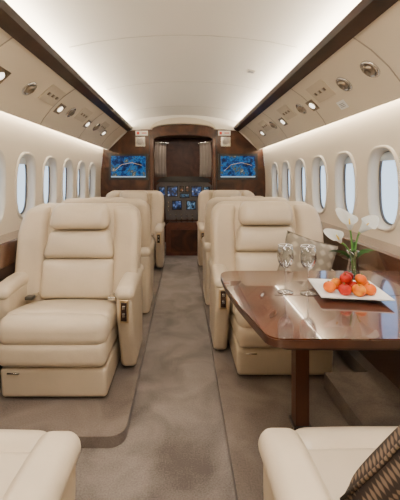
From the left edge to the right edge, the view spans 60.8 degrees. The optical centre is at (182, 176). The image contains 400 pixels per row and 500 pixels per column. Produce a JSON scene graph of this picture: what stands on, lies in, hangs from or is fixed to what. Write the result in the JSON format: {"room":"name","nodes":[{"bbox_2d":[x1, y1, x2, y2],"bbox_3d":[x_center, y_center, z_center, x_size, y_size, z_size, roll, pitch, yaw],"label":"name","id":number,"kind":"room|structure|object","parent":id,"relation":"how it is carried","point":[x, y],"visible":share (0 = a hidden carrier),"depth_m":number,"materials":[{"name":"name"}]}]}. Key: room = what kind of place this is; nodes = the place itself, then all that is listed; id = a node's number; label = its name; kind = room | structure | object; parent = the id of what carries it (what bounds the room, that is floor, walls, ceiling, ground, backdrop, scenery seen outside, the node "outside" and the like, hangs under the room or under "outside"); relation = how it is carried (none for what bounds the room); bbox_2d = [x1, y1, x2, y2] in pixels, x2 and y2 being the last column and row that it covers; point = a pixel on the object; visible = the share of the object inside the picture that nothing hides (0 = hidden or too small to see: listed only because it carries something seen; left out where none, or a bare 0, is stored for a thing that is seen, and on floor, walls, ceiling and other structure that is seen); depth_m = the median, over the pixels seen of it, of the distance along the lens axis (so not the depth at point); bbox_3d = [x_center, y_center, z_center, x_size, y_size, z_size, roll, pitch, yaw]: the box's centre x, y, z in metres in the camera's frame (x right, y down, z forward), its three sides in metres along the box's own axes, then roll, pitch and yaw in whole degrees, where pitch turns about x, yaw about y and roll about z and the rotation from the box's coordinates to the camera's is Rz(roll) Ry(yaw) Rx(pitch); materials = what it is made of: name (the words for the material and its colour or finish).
{"room":"aircraft cabin","nodes":[
{"label":"aircraft cabin","id":0,"kind":"room"},
{"bbox_2d":[0,111,103,235],"bbox_3d":[-1.175,-0.023,1.875,0.050,0.860,6.150,0,0,0],"label":"wall","id":1,"kind":"structure","parent":0,"point":[18,135],"depth_m":2.77,"materials":[{"name":"beige plastic"}]},
{"bbox_2d":[0,149,6,223],"bbox_3d":[-1.214,0.067,2.120,0.089,0.512,0.336,0,0,0],"label":"window","id":2,"kind":"structure","parent":1,"relation":"in","point":[3,175],"depth_m":2.26,"materials":[{"name":"plastic"}]},
{"bbox_2d":[0,262,15,370],"bbox_3d":[-1.062,0.837,1.875,0.035,0.660,6.150,0,0,0],"label":"baseboard","id":3,"kind":"structure","parent":1,"relation":"attached to","point":[8,270],"depth_m":2.01,"materials":[{"name":"brown wood"}]},
{"bbox_2d":[0,230,18,268],"bbox_3d":[-1.123,0.452,1.875,0.185,0.140,6.150,0,0,0],"label":"trim","id":4,"kind":"structure","parent":1,"relation":"attached to","point":[8,242],"depth_m":2.03,"materials":[{"name":"brown wood"}]},
{"bbox_2d":[14,152,35,219],"bbox_3d":[-1.214,0.067,2.585,0.089,0.512,0.336,0,0,0],"label":"window","id":5,"kind":"structure","parent":1,"relation":"in","point":[26,158],"depth_m":2.71,"materials":[{"name":"plastic"}]},
{"bbox_2d":[20,157,26,164],"bbox_3d":[-1.231,-0.124,2.585,0.004,0.053,0.203,0,0,0],"label":"shade","id":6,"kind":"object","parent":5,"relation":"attached to","point":[24,159],"depth_m":2.64,"materials":[{"name":"plastic"}]},
{"bbox_2d":[42,156,57,202],"bbox_3d":[-1.214,0.067,3.050,0.089,0.512,0.336,0,0,0],"label":"window","id":7,"kind":"structure","parent":1,"relation":"in","point":[50,161],"depth_m":3.18,"materials":[{"name":"plastic"}]},
{"bbox_2d":[61,159,73,201],"bbox_3d":[-1.214,0.067,3.515,0.089,0.512,0.336,0,0,0],"label":"window","id":8,"kind":"structure","parent":1,"relation":"in","point":[68,164],"depth_m":3.64,"materials":[{"name":"plastic"}]},
{"bbox_2d":[76,161,85,197],"bbox_3d":[-1.214,0.067,3.980,0.089,0.512,0.336,0,0,0],"label":"window","id":9,"kind":"structure","parent":1,"relation":"in","point":[81,168],"depth_m":4.11,"materials":[{"name":"plastic"}]},
{"bbox_2d":[88,163,95,197],"bbox_3d":[-1.214,0.067,4.445,0.089,0.512,0.336,0,0,0],"label":"window","id":10,"kind":"structure","parent":1,"relation":"in","point":[92,169],"depth_m":4.57,"materials":[{"name":"plastic"}]},
{"bbox_2d":[75,242,235,499],"bbox_3d":[0.000,1.182,2.675,2.200,0.050,7.750,0,0,0],"label":"floor","id":11,"kind":"structure","parent":0,"point":[174,447],"depth_m":1.60,"materials":[{"name":"carpet"}]},
{"bbox_2d":[0,259,164,447],"bbox_3d":[-0.645,1.132,3.025,0.790,0.050,3.150,0,0,0],"label":"platform","id":12,"kind":"object","parent":11,"relation":"on","point":[98,422],"depth_m":1.62,"materials":[{"name":"carpet"}]},
{"bbox_2d":[0,203,143,396],"bbox_3d":[-0.637,0.637,1.948,0.760,0.940,0.662,0,0,0],"label":"armchair","id":13,"kind":"object","parent":12,"relation":"on","point":[71,305],"visible":1,"depth_m":1.90,"materials":[{"name":"leather"}]},
{"bbox_2d":[7,299,116,331],"bbox_3d":[-0.637,0.774,1.914,0.544,0.193,0.412,0,0,0],"label":"seat cushion","id":14,"kind":"object","parent":13,"relation":"on","point":[107,308],"depth_m":1.81,"materials":[{"name":"beige leather"}]},
{"bbox_2d":[61,197,154,312],"bbox_3d":[-0.637,0.637,3.007,0.760,0.940,0.662,0,0,0],"label":"armchair","id":15,"kind":"object","parent":12,"relation":"on","point":[147,244],"visible":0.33,"depth_m":2.70,"materials":[{"name":"beige leather"}]},
{"bbox_2d":[106,190,164,267],"bbox_3d":[-0.607,0.637,4.063,0.760,0.940,0.662,0,0,0],"label":"armchair","id":16,"kind":"object","parent":12,"relation":"on","point":[154,198],"visible":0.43,"depth_m":4.17,"materials":[{"name":"beige leather"}]},
{"bbox_2d":[166,217,197,255],"bbox_3d":[0.020,0.875,5.067,0.540,0.562,0.146,0,0,0],"label":"pedestal","id":17,"kind":"object","parent":11,"relation":"on","point":[181,236],"visible":0.97,"depth_m":5.00,"materials":[{"name":"red wood"}]},
{"bbox_2d":[156,176,211,219],"bbox_3d":[0.015,0.320,5.205,0.840,0.655,0.210,0,0,0],"label":"panel","id":18,"kind":"object","parent":17,"relation":"on","point":[180,193],"visible":0.81,"depth_m":5.15,"materials":[{"name":"black plastic"}]},
{"bbox_2d":[197,259,353,499],"bbox_3d":[0.615,1.132,1.700,0.850,0.050,5.800,0,0,0],"label":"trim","id":19,"kind":"structure","parent":11,"relation":"on","point":[251,405],"depth_m":1.62,"materials":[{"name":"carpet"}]},
{"bbox_2d":[197,190,254,265],"bbox_3d":[0.560,0.637,4.163,0.760,0.940,0.662,0,0,0],"label":"armchair","id":20,"kind":"object","parent":19,"relation":"on","point":[204,196],"visible":0.3,"depth_m":4.27,"materials":[{"name":"beige leather"}]},
{"bbox_2d":[201,196,287,304],"bbox_3d":[0.560,0.637,3.177,0.760,0.940,0.662,0,0,0],"label":"armchair","id":21,"kind":"object","parent":19,"relation":"on","point":[206,240],"visible":0.2,"depth_m":2.87,"materials":[{"name":"beige leather"}]},
{"bbox_2d":[208,201,333,374],"bbox_3d":[0.560,0.637,2.133,0.760,0.940,0.662,0,0,0],"label":"armchair","id":22,"kind":"object","parent":19,"relation":"on","point":[245,235],"visible":0.48,"depth_m":2.22,"materials":[{"name":"leather"}]},
{"bbox_2d":[230,300,235,314],"bbox_3d":[0.560,0.774,2.099,0.544,0.193,0.412,0,0,0],"label":"seat cushion","id":23,"kind":"object","parent":22,"relation":"on","point":[232,308],"depth_m":2.02,"materials":[{"name":"beige leather"}]},
{"bbox_2d":[277,230,337,270],"bbox_3d":[0.725,0.507,2.000,0.378,0.373,0.196,0,0,8],"label":"throw pillow","id":24,"kind":"object","parent":22,"relation":"on","point":[325,256],"visible":0.61,"depth_m":1.94,"materials":[{"name":"beige fabric"}]},
{"bbox_2d":[221,271,399,429],"bbox_3d":[0.601,0.779,1.295,0.855,0.655,0.693,0,0,0],"label":"table","id":25,"kind":"object","parent":19,"relation":"on","point":[299,323],"visible":0.96,"depth_m":1.18,"materials":[{"name":"brown wood"}]},
{"bbox_2d":[277,243,293,293],"bbox_3d":[0.402,0.359,1.335,0.063,0.185,0.063,0,0,0],"label":"wine glass","id":26,"kind":"object","parent":25,"relation":"on","point":[281,291],"visible":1,"depth_m":1.33,"materials":[{"name":"clear glass"}]},
{"bbox_2d":[299,244,316,295],"bbox_3d":[0.485,0.359,1.320,0.063,0.185,0.063,0,0,0],"label":"wine glass","id":27,"kind":"object","parent":25,"relation":"on","point":[303,292],"visible":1,"depth_m":1.31,"materials":[{"name":"clear glass"}]},
{"bbox_2d":[308,278,394,300],"bbox_3d":[0.632,0.440,1.310,0.244,0.023,0.220,0,0,8],"label":"square plate","id":28,"kind":"object","parent":25,"relation":"on","point":[380,295],"visible":0.62,"depth_m":1.27,"materials":[{"name":"white ceramic"}]},
{"bbox_2d":[323,281,335,291],"bbox_3d":[0.562,0.418,1.305,0.046,0.046,0.046,0,0,-9],"label":"peach","id":29,"kind":"object","parent":28,"relation":"on","point":[328,286],"visible":1,"depth_m":1.29,"materials":[{"name":"orange food"}]},
{"bbox_2d":[331,277,342,288],"bbox_3d":[0.607,0.419,1.345,0.046,0.046,0.046,0,0,-28],"label":"peach","id":30,"kind":"object","parent":28,"relation":"on","point":[336,281],"visible":0.62,"depth_m":1.33,"materials":[{"name":"orange food"}]},
{"bbox_2d":[338,283,351,295],"bbox_3d":[0.606,0.418,1.272,0.046,0.046,0.046,0,0,10],"label":"apple","id":31,"kind":"object","parent":28,"relation":"on","point":[344,289],"visible":1,"depth_m":1.26,"materials":[{"name":"red food"}]},
{"bbox_2d":[348,279,357,287],"bbox_3d":[0.653,0.418,1.310,0.046,0.046,0.046,0,0,-22],"label":"apple","id":32,"kind":"object","parent":28,"relation":"on","point":[352,283],"visible":0.38,"depth_m":1.30,"materials":[{"name":"red food"}]},
{"bbox_2d":[339,273,351,283],"bbox_3d":[0.626,0.389,1.308,0.043,0.044,0.044,0,0,-33],"label":"apple","id":33,"kind":"object","parent":32,"relation":"on","point":[345,278],"visible":0.95,"depth_m":1.29,"materials":[{"name":"red food"}]},
{"bbox_2d":[355,273,366,284],"bbox_3d":[0.680,0.389,1.300,0.042,0.042,0.042,0,0,-3],"label":"peach","id":34,"kind":"object","parent":32,"relation":"on","point":[359,278],"visible":0.98,"depth_m":1.29,"materials":[{"name":"orange food"}]},
{"bbox_2d":[352,284,365,296],"bbox_3d":[0.653,0.418,1.262,0.048,0.048,0.048,0,0,16],"label":"peach","id":35,"kind":"object","parent":28,"relation":"on","point":[359,290],"visible":1,"depth_m":1.25,"materials":[{"name":"orange food"}]},
{"bbox_2d":[364,283,376,294],"bbox_3d":[0.700,0.419,1.275,0.046,0.047,0.046,0,0,-31],"label":"peach","id":36,"kind":"object","parent":28,"relation":"on","point":[371,289],"visible":0.91,"depth_m":1.26,"materials":[{"name":"orange food"}]},
{"label":"peach","id":37,"kind":"object","parent":28,"relation":"on","visible":0},
{"bbox_2d":[343,271,353,278],"bbox_3d":[0.650,0.388,1.340,0.042,0.042,0.042,0,0,-9],"label":"apple","id":38,"kind":"object","parent":37,"relation":"on","point":[347,272],"visible":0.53,"depth_m":1.33,"materials":[{"name":"red food"}]},
{"bbox_2d":[346,250,359,278],"bbox_3d":[0.765,0.391,1.530,0.060,0.120,0.060,0,0,0],"label":"flower vase","id":39,"kind":"object","parent":25,"relation":"on","point":[348,252],"visible":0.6,"depth_m":1.52,"materials":[{"name":"clear glass"}]},
{"bbox_2d":[323,228,354,273],"bbox_3d":[0.698,0.334,1.511,0.146,0.207,0.078,0,0,0],"label":"calla lily","id":40,"kind":"object","parent":39,"relation":"in","point":[335,235],"visible":1,"depth_m":1.52,"materials":[{"name":"white plant"}]},
{"bbox_2d":[332,208,357,266],"bbox_3d":[0.730,0.287,1.503,0.158,0.300,0.071,0,0,-17],"label":"calla lily","id":41,"kind":"object","parent":39,"relation":"in","point":[345,217],"visible":0.95,"depth_m":1.52,"materials":[{"name":"white plant"}]},
{"bbox_2d":[354,215,378,274],"bbox_3d":[0.824,0.305,1.512,0.118,0.265,0.065,0,0,0],"label":"calla lily","id":42,"kind":"object","parent":39,"relation":"in","point":[369,222],"visible":0.99,"depth_m":1.53,"materials":[{"name":"white plant"}]},
{"bbox_2d":[258,426,397,499],"bbox_3d":[0.553,0.637,0.510,0.760,0.940,0.915,0,0,0],"label":"armchair","id":43,"kind":"object","parent":19,"relation":"on","point":[306,463],"visible":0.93,"depth_m":0.77,"materials":[{"name":"leather"}]},
{"bbox_2d":[307,448,375,499],"bbox_3d":[0.553,0.778,0.655,0.544,0.199,0.444,0,0,0],"label":"seat cushion","id":44,"kind":"object","parent":43,"relation":"on","point":[336,467],"depth_m":0.81,"materials":[{"name":"beige leather"}]},
{"bbox_2d":[340,425,399,499],"bbox_3d":[0.462,0.562,0.630,0.312,0.304,0.141,0,0,-8],"label":"throw pillow","id":45,"kind":"object","parent":43,"relation":"on","point":[378,476],"visible":1,"depth_m":0.62,"materials":[{"name":"brown fabric"}]},
{"bbox_2d":[336,350,378,371],"bbox_3d":[1.008,1.069,3.192,0.065,0.074,2.815,0,0,0],"label":"trim","id":46,"kind":"structure","parent":19,"relation":"on","point":[354,359],"depth_m":1.93,"materials":[{"name":"carpet"}]},
{"bbox_2d":[324,372,399,425],"bbox_3d":[0.890,1.064,0.290,0.300,0.084,2.980,0,0,0],"label":"step","id":47,"kind":"structure","parent":19,"relation":"on","point":[362,398],"depth_m":1.59,"materials":[{"name":"carpet"}]},
{"bbox_3d":[-0.645,1.132,-0.090,0.790,0.050,2.220,0,0,0],"label":"trim","id":48,"kind":"structure","parent":11,"relation":"on","visible":0},
{"bbox_2d":[0,429,80,499],"bbox_3d":[-0.612,0.637,0.500,0.760,0.940,0.915,0,0,0],"label":"armchair","id":49,"kind":"object","parent":48,"relation":"on","point":[34,464],"visible":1,"depth_m":0.71,"materials":[{"name":"leather"}]},
{"bbox_2d":[0,452,28,499],"bbox_3d":[-0.612,0.778,0.645,0.544,0.199,0.444,0,0,0],"label":"seat cushion","id":50,"kind":"object","parent":49,"relation":"on","point":[10,462],"depth_m":0.81,"materials":[{"name":"beige leather"}]},
{"bbox_2d":[5,0,360,121],"bbox_3d":[0.000,-0.667,1.875,2.340,0.468,6.150,0,0,0],"label":"ceiling","id":51,"kind":"structure","parent":0,"point":[63,24],"depth_m":2.22,"materials":[{"name":"white plastic"}]},
{"bbox_2d":[69,35,296,47],"bbox_3d":[0.000,-0.860,2.152,1.440,0.080,0.005,0,0,0],"label":"trim","id":52,"kind":"structure","parent":51,"relation":"attached to","point":[154,35],"depth_m":2.15,"materials":[{"name":"white plastic"}]},
{"bbox_2d":[107,81,258,89],"bbox_3d":[0.000,-0.860,3.203,1.440,0.080,0.005,0,0,0],"label":"trim","id":53,"kind":"structure","parent":51,"relation":"attached to","point":[179,81],"depth_m":3.20,"materials":[{"name":"white plastic"}]},
{"bbox_2d":[154,138,211,241],"bbox_3d":[0.000,0.182,6.075,1.900,2.050,0.050,0,0,0],"label":"wall","id":54,"kind":"structure","parent":0,"point":[182,154],"depth_m":6.05,"materials":[{"name":"brown wood"}]},
{"bbox_2d":[158,135,207,137],"bbox_3d":[0.000,-0.713,5.550,1.900,0.040,1.100,0,0,0],"label":"trim","id":55,"kind":"structure","parent":54,"relation":"attached to","point":[175,136],"depth_m":5.82,"materials":[{"name":"brown wood"}]},
{"bbox_2d":[101,115,264,196],"bbox_3d":[0.000,0.087,4.975,2.430,2.160,0.050,0,0,0],"label":"wall","id":56,"kind":"structure","parent":0,"point":[240,144],"depth_m":4.95,"materials":[{"name":"brown wood"}]},
{"bbox_2d":[109,154,147,179],"bbox_3d":[-0.790,-0.148,4.930,0.570,0.380,0.037,0,0,0],"label":"wall monitor","id":57,"kind":"object","parent":56,"relation":"attached to","point":[121,166],"visible":1,"depth_m":4.92,"materials":[{"name":"black plastic"}]},
{"bbox_2d":[135,137,144,146],"bbox_3d":[-0.620,-0.513,4.938,0.140,0.140,0.022,0,0,0],"label":"speaker","id":58,"kind":"object","parent":56,"relation":"attached to","point":[139,141],"visible":1,"depth_m":4.93},
{"bbox_2d":[137,138,143,144],"bbox_3d":[-0.620,-0.513,4.931,0.100,0.100,0.006,0,0,0],"label":"grille","id":59,"kind":"object","parent":58,"relation":"attached to","point":[140,141],"depth_m":4.93,"materials":[{"name":"beige plastic"}]},
{"bbox_2d":[135,131,147,135],"bbox_3d":[-0.600,-0.638,4.942,0.180,0.070,0.014,0,0,0],"label":"warning sign","id":60,"kind":"object","parent":56,"relation":"attached to","point":[137,133],"visible":1,"depth_m":4.94,"materials":[{"name":"white plastic"}]},
{"bbox_2d":[149,130,149,189],"bbox_3d":[-0.490,0.237,4.947,0.008,1.840,0.006,0,0,0],"label":"trim","id":61,"kind":"structure","parent":56,"relation":"attached to","point":[149,130],"depth_m":4.94,"materials":[{"name":"black plastic"}]},
{"bbox_2d":[151,139,153,189],"bbox_3d":[-0.450,0.302,4.970,0.040,1.710,0.080,0,0,0],"label":"trim","id":62,"kind":"structure","parent":56,"relation":"attached to","point":[152,140],"depth_m":4.93,"materials":[{"name":"brown wood"}]},
{"bbox_2d":[154,141,167,176],"bbox_3d":[-0.325,-0.266,4.985,0.212,0.525,0.014,0,0,0],"label":"curtain","id":63,"kind":"object","parent":56,"relation":"hanging from","point":[160,147],"visible":1,"depth_m":4.99,"materials":[{"name":"beige fabric"}]},
{"bbox_2d":[152,124,213,138],"bbox_3d":[0.000,-0.640,4.974,0.899,0.255,0.052,0,0,0],"label":"trim","id":64,"kind":"structure","parent":56,"relation":"attached to","point":[175,129],"depth_m":4.95,"materials":[{"name":"brown wood"}]},
{"bbox_2d":[150,117,215,128],"bbox_3d":[0.000,-0.778,4.925,0.940,0.165,0.050,0,0,0],"label":"trim","id":65,"kind":"structure","parent":56,"relation":"attached to","point":[179,120],"depth_m":4.90,"materials":[{"name":"beige plastic"}]},
{"bbox_2d":[198,141,211,176],"bbox_3d":[0.325,-0.266,4.985,0.212,0.525,0.014,0,0,0],"label":"curtain","id":66,"kind":"object","parent":56,"relation":"hanging from","point":[205,147],"visible":1,"depth_m":4.99,"materials":[{"name":"beige fabric"}]},
{"bbox_2d":[212,139,214,189],"bbox_3d":[0.450,0.302,4.970,0.040,1.710,0.080,0,0,0],"label":"trim","id":67,"kind":"structure","parent":56,"relation":"attached to","point":[213,140],"depth_m":4.93,"materials":[{"name":"brown wood"}]},
{"bbox_2d":[216,130,216,189],"bbox_3d":[0.490,0.237,4.947,0.008,1.840,0.006,0,0,0],"label":"trim","id":68,"kind":"structure","parent":56,"relation":"attached to","point":[216,130],"depth_m":4.94,"materials":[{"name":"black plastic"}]},
{"bbox_2d":[218,131,230,135],"bbox_3d":[0.600,-0.638,4.942,0.180,0.070,0.014,0,0,0],"label":"warning sign","id":69,"kind":"object","parent":56,"relation":"attached to","point":[220,133],"visible":1,"depth_m":4.94,"materials":[{"name":"white plastic"}]},
{"bbox_2d":[221,137,230,146],"bbox_3d":[0.620,-0.513,4.938,0.140,0.140,0.022,0,0,0],"label":"speaker","id":70,"kind":"object","parent":56,"relation":"attached to","point":[225,141],"visible":1,"depth_m":4.93},
{"bbox_2d":[222,138,228,144],"bbox_3d":[0.620,-0.513,4.931,0.100,0.100,0.006,0,0,0],"label":"grille","id":71,"kind":"object","parent":70,"relation":"attached to","point":[225,141],"depth_m":4.93,"materials":[{"name":"beige plastic"}]},
{"bbox_2d":[218,154,257,179],"bbox_3d":[0.795,-0.148,4.930,0.570,0.380,0.037,0,0,0],"label":"wall monitor","id":72,"kind":"object","parent":56,"relation":"attached to","point":[230,166],"visible":1,"depth_m":4.92,"materials":[{"name":"black plastic"}]},
{"bbox_2d":[262,99,399,245],"bbox_3d":[1.175,-0.023,1.875,0.050,0.860,6.150,0,0,0],"label":"wall","id":73,"kind":"structure","parent":0,"point":[358,134],"depth_m":2.44,"materials":[{"name":"beige plastic"}]},
{"bbox_2d":[271,162,278,196],"bbox_3d":[1.214,0.067,4.395,0.089,0.512,0.336,0,0,0],"label":"window","id":74,"kind":"structure","parent":73,"relation":"in","point":[274,169],"depth_m":4.52,"materials":[{"name":"plastic"}]},
{"bbox_2d":[281,161,291,200],"bbox_3d":[1.214,0.067,3.922,0.089,0.512,0.336,0,0,0],"label":"window","id":75,"kind":"structure","parent":73,"relation":"in","point":[285,171],"depth_m":4.05,"materials":[{"name":"plastic"}]},
{"bbox_2d":[294,158,306,202],"bbox_3d":[1.214,0.067,3.449,0.089,0.512,0.336,0,0,0],"label":"window","id":76,"kind":"structure","parent":73,"relation":"in","point":[299,164],"depth_m":3.58,"materials":[{"name":"plastic"}]},
{"bbox_2d":[311,155,327,213],"bbox_3d":[1.214,0.067,2.976,0.089,0.512,0.336,0,0,0],"label":"window","id":77,"kind":"structure","parent":73,"relation":"in","point":[318,161],"depth_m":3.10,"materials":[{"name":"plastic"}]},
{"bbox_2d":[334,151,357,214],"bbox_3d":[1.214,0.067,2.503,0.089,0.512,0.336,0,0,0],"label":"window","id":78,"kind":"structure","parent":73,"relation":"in","point":[343,158],"depth_m":2.63,"materials":[{"name":"plastic"}]},
{"bbox_2d":[344,157,351,163],"bbox_3d":[1.231,-0.124,2.503,0.004,0.053,0.203,0,0,0],"label":"shade","id":79,"kind":"object","parent":78,"relation":"attached to","point":[347,160],"depth_m":2.54,"materials":[{"name":"plastic"}]},
{"bbox_2d":[321,221,399,271],"bbox_3d":[1.123,0.452,1.875,0.185,0.140,6.150,0,0,0],"label":"trim","id":80,"kind":"structure","parent":73,"relation":"attached to","point":[386,256],"depth_m":1.91,"materials":[{"name":"brown wood"}]},
{"bbox_2d":[367,145,399,231],"bbox_3d":[1.214,0.067,2.030,0.089,0.512,0.336,0,0,0],"label":"window","id":81,"kind":"structure","parent":73,"relation":"in","point":[378,154],"depth_m":2.15,"materials":[{"name":"plastic"}]},
{"bbox_2d":[380,152,393,160],"bbox_3d":[1.231,-0.124,2.030,0.004,0.053,0.203,0,0,0],"label":"shade","id":82,"kind":"object","parent":81,"relation":"attached to","point":[384,156],"depth_m":2.06,"materials":[{"name":"plastic"}]},
{"bbox_2d":[332,255,399,389],"bbox_3d":[1.062,0.837,1.875,0.035,0.660,6.150,0,0,0],"label":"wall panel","id":83,"kind":"structure","parent":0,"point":[387,362],"depth_m":1.78,"materials":[{"name":"brown wood"}]},
{"bbox_3d":[0.000,0.107,-1.226,2.600,2.200,0.049,0,0,0],"label":"wall","id":84,"kind":"structure","parent":0,"visible":0},
{"bbox_2d":[0,66,10,83],"bbox_3d":[-0.971,-0.537,1.800,0.072,0.068,0.110,0,0,0],"label":"light","id":85,"kind":"object","parent":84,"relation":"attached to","point":[4,73],"visible":1,"depth_m":1.81,"materials":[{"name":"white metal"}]},
{"bbox_2d":[22,82,36,94],"bbox_3d":[-0.957,-0.551,2.120,0.085,0.080,0.112,0,0,5],"label":"air vent","id":86,"kind":"object","parent":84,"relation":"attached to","point":[30,87],"visible":1,"depth_m":2.10,"materials":[{"name":"metal"}]},
{"bbox_2d":[38,84,65,105],"bbox_3d":[-0.927,-0.579,2.420,0.106,0.100,0.260,0,0,0],"label":"panel","id":87,"kind":"object","parent":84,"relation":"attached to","point":[53,94],"visible":1,"depth_m":2.40,"materials":[{"name":"beige plastic"}]},
{"bbox_2d":[40,89,74,124],"bbox_3d":[-0.938,-0.534,2.563,0.282,0.286,0.007,0,0,0],"label":"trim","id":88,"kind":"structure","parent":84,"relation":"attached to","point":[73,89],"depth_m":2.56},
{"bbox_2d":[53,103,66,113],"bbox_3d":[-0.971,-0.537,2.680,0.072,0.068,0.110,0,0,0],"label":"light","id":89,"kind":"object","parent":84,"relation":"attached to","point":[61,107],"visible":1,"depth_m":2.67,"materials":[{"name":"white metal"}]},
{"bbox_2d":[0,28,125,149],"bbox_3d":[-0.950,-0.548,1.875,0.300,0.310,6.149,0,0,0],"label":"panel","id":90,"kind":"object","parent":84,"relation":"attached to","point":[24,67],"depth_m":2.28,"materials":[{"name":"beige plastic"}]},
{"bbox_2d":[0,0,132,131],"bbox_3d":[-0.772,-0.694,1.875,0.080,0.066,6.149,0,0,0],"label":"trim","id":91,"kind":"structure","parent":84,"relation":"attached to","point":[12,23],"depth_m":1.93,"materials":[{"name":"brown wood"}]},
{"bbox_2d":[66,107,75,116],"bbox_3d":[-0.957,-0.551,2.900,0.085,0.080,0.112,0,0,5],"label":"air vent","id":92,"kind":"object","parent":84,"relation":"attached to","point":[70,112],"visible":1,"depth_m":2.88,"materials":[{"name":"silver metal"}]},
{"bbox_2d":[74,107,92,122],"bbox_3d":[-0.927,-0.579,3.180,0.106,0.100,0.260,0,0,0],"label":"panel","id":93,"kind":"object","parent":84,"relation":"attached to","point":[84,113],"visible":1,"depth_m":3.16,"materials":[{"name":"beige plastic"}]},
{"bbox_2d":[83,120,91,127],"bbox_3d":[-0.971,-0.537,3.450,0.072,0.068,0.110,0,0,0],"label":"light","id":94,"kind":"object","parent":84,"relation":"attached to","point":[88,122],"visible":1,"depth_m":3.43,"materials":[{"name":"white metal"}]},
{"bbox_2d":[92,123,99,130],"bbox_3d":[-0.957,-0.551,3.750,0.085,0.080,0.112,0,0,5],"label":"air vent","id":95,"kind":"object","parent":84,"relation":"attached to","point":[95,127],"visible":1,"depth_m":3.72,"materials":[{"name":"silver metal"}]},
{"bbox_2d":[97,122,109,132],"bbox_3d":[-0.927,-0.579,3.950,0.106,0.100,0.260,0,0,0],"label":"panel","id":96,"kind":"object","parent":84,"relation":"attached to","point":[104,125],"visible":0.96,"depth_m":3.93,"materials":[{"name":"beige plastic"}]},
{"bbox_2d":[258,120,271,131],"bbox_3d":[0.927,-0.579,3.850,0.106,0.100,0.260,0,0,0],"label":"panel","id":97,"kind":"object","parent":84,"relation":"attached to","point":[263,124],"visible":1,"depth_m":3.83,"materials":[{"name":"beige plastic"}]},
{"bbox_2d":[269,121,276,128],"bbox_3d":[0.957,-0.551,3.600,0.085,0.080,0.112,0,0,5],"label":"air vent","id":98,"kind":"object","parent":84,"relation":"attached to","point":[271,123],"visible":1,"depth_m":3.58,"materials":[{"name":"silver metal"}]},
{"bbox_2d":[278,117,287,125],"bbox_3d":[0.971,-0.537,3.300,0.072,0.068,0.110,0,0,0],"label":"light","id":99,"kind":"object","parent":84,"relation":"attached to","point":[281,119],"visible":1,"depth_m":3.28,"materials":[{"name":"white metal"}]},
{"bbox_2d":[277,104,296,119],"bbox_3d":[0.927,-0.579,3.050,0.106,0.100,0.260,0,0,0],"label":"panel","id":100,"kind":"object","parent":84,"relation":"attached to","point":[285,111],"visible":1,"depth_m":3.03,"materials":[{"name":"beige plastic"}]},
{"bbox_2d":[296,104,306,113],"bbox_3d":[0.957,-0.551,2.750,0.085,0.080,0.112,0,0,5],"label":"air vent","id":101,"kind":"object","parent":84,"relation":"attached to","point":[300,108],"visible":1,"depth_m":2.73,"materials":[{"name":"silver metal"}]},
{"bbox_2d":[305,100,319,110],"bbox_3d":[0.971,-0.537,2.550,0.072,0.068,0.110,0,0,0],"label":"light","id":102,"kind":"object","parent":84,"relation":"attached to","point":[310,103],"visible":1,"depth_m":2.54,"materials":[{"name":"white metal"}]},
{"bbox_2d":[233,0,398,131],"bbox_3d":[0.772,-0.694,1.875,0.080,0.066,6.149,0,0,0],"label":"trim","id":103,"kind":"structure","parent":84,"relation":"attached to","point":[365,12],"depth_m":1.80,"materials":[{"name":"brown wood"}]},
{"bbox_2d":[240,0,399,149],"bbox_3d":[0.950,-0.548,1.875,0.300,0.310,6.149,0,0,0],"label":"panel","id":104,"kind":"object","parent":84,"relation":"attached to","point":[382,35],"depth_m":1.96,"materials":[{"name":"beige plastic"}]},
{"bbox_2d":[305,79,336,102],"bbox_3d":[0.927,-0.579,2.300,0.106,0.100,0.260,0,0,0],"label":"panel","id":105,"kind":"object","parent":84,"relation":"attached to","point":[319,90],"visible":1,"depth_m":2.28,"materials":[{"name":"beige plastic"}]},
{"bbox_2d":[336,100,348,109],"bbox_3d":[1.031,-0.467,2.200,0.038,0.049,0.100,0,0,0],"label":"card","id":106,"kind":"object","parent":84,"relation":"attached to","point":[342,104],"visible":1,"depth_m":2.20,"materials":[{"name":"beige plastic"}]},
{"bbox_2d":[336,77,351,90],"bbox_3d":[0.957,-0.551,2.020,0.085,0.080,0.112,0,0,5],"label":"air vent","id":107,"kind":"object","parent":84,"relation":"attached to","point":[344,84],"visible":1,"depth_m":2.00,"materials":[{"name":"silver metal"}]},
{"bbox_2d":[360,61,379,77],"bbox_3d":[0.957,-0.551,1.740,0.085,0.080,0.112,0,0,5],"label":"air vent","id":108,"kind":"object","parent":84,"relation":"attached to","point":[368,68],"visible":1,"depth_m":1.72,"materials":[{"name":"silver metal"}]},
{"bbox_2d":[353,38,399,81],"bbox_3d":[0.938,-0.534,1.623,0.282,0.286,0.007,0,0,0],"label":"trim","id":109,"kind":"structure","parent":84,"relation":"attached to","point":[353,38],"depth_m":1.62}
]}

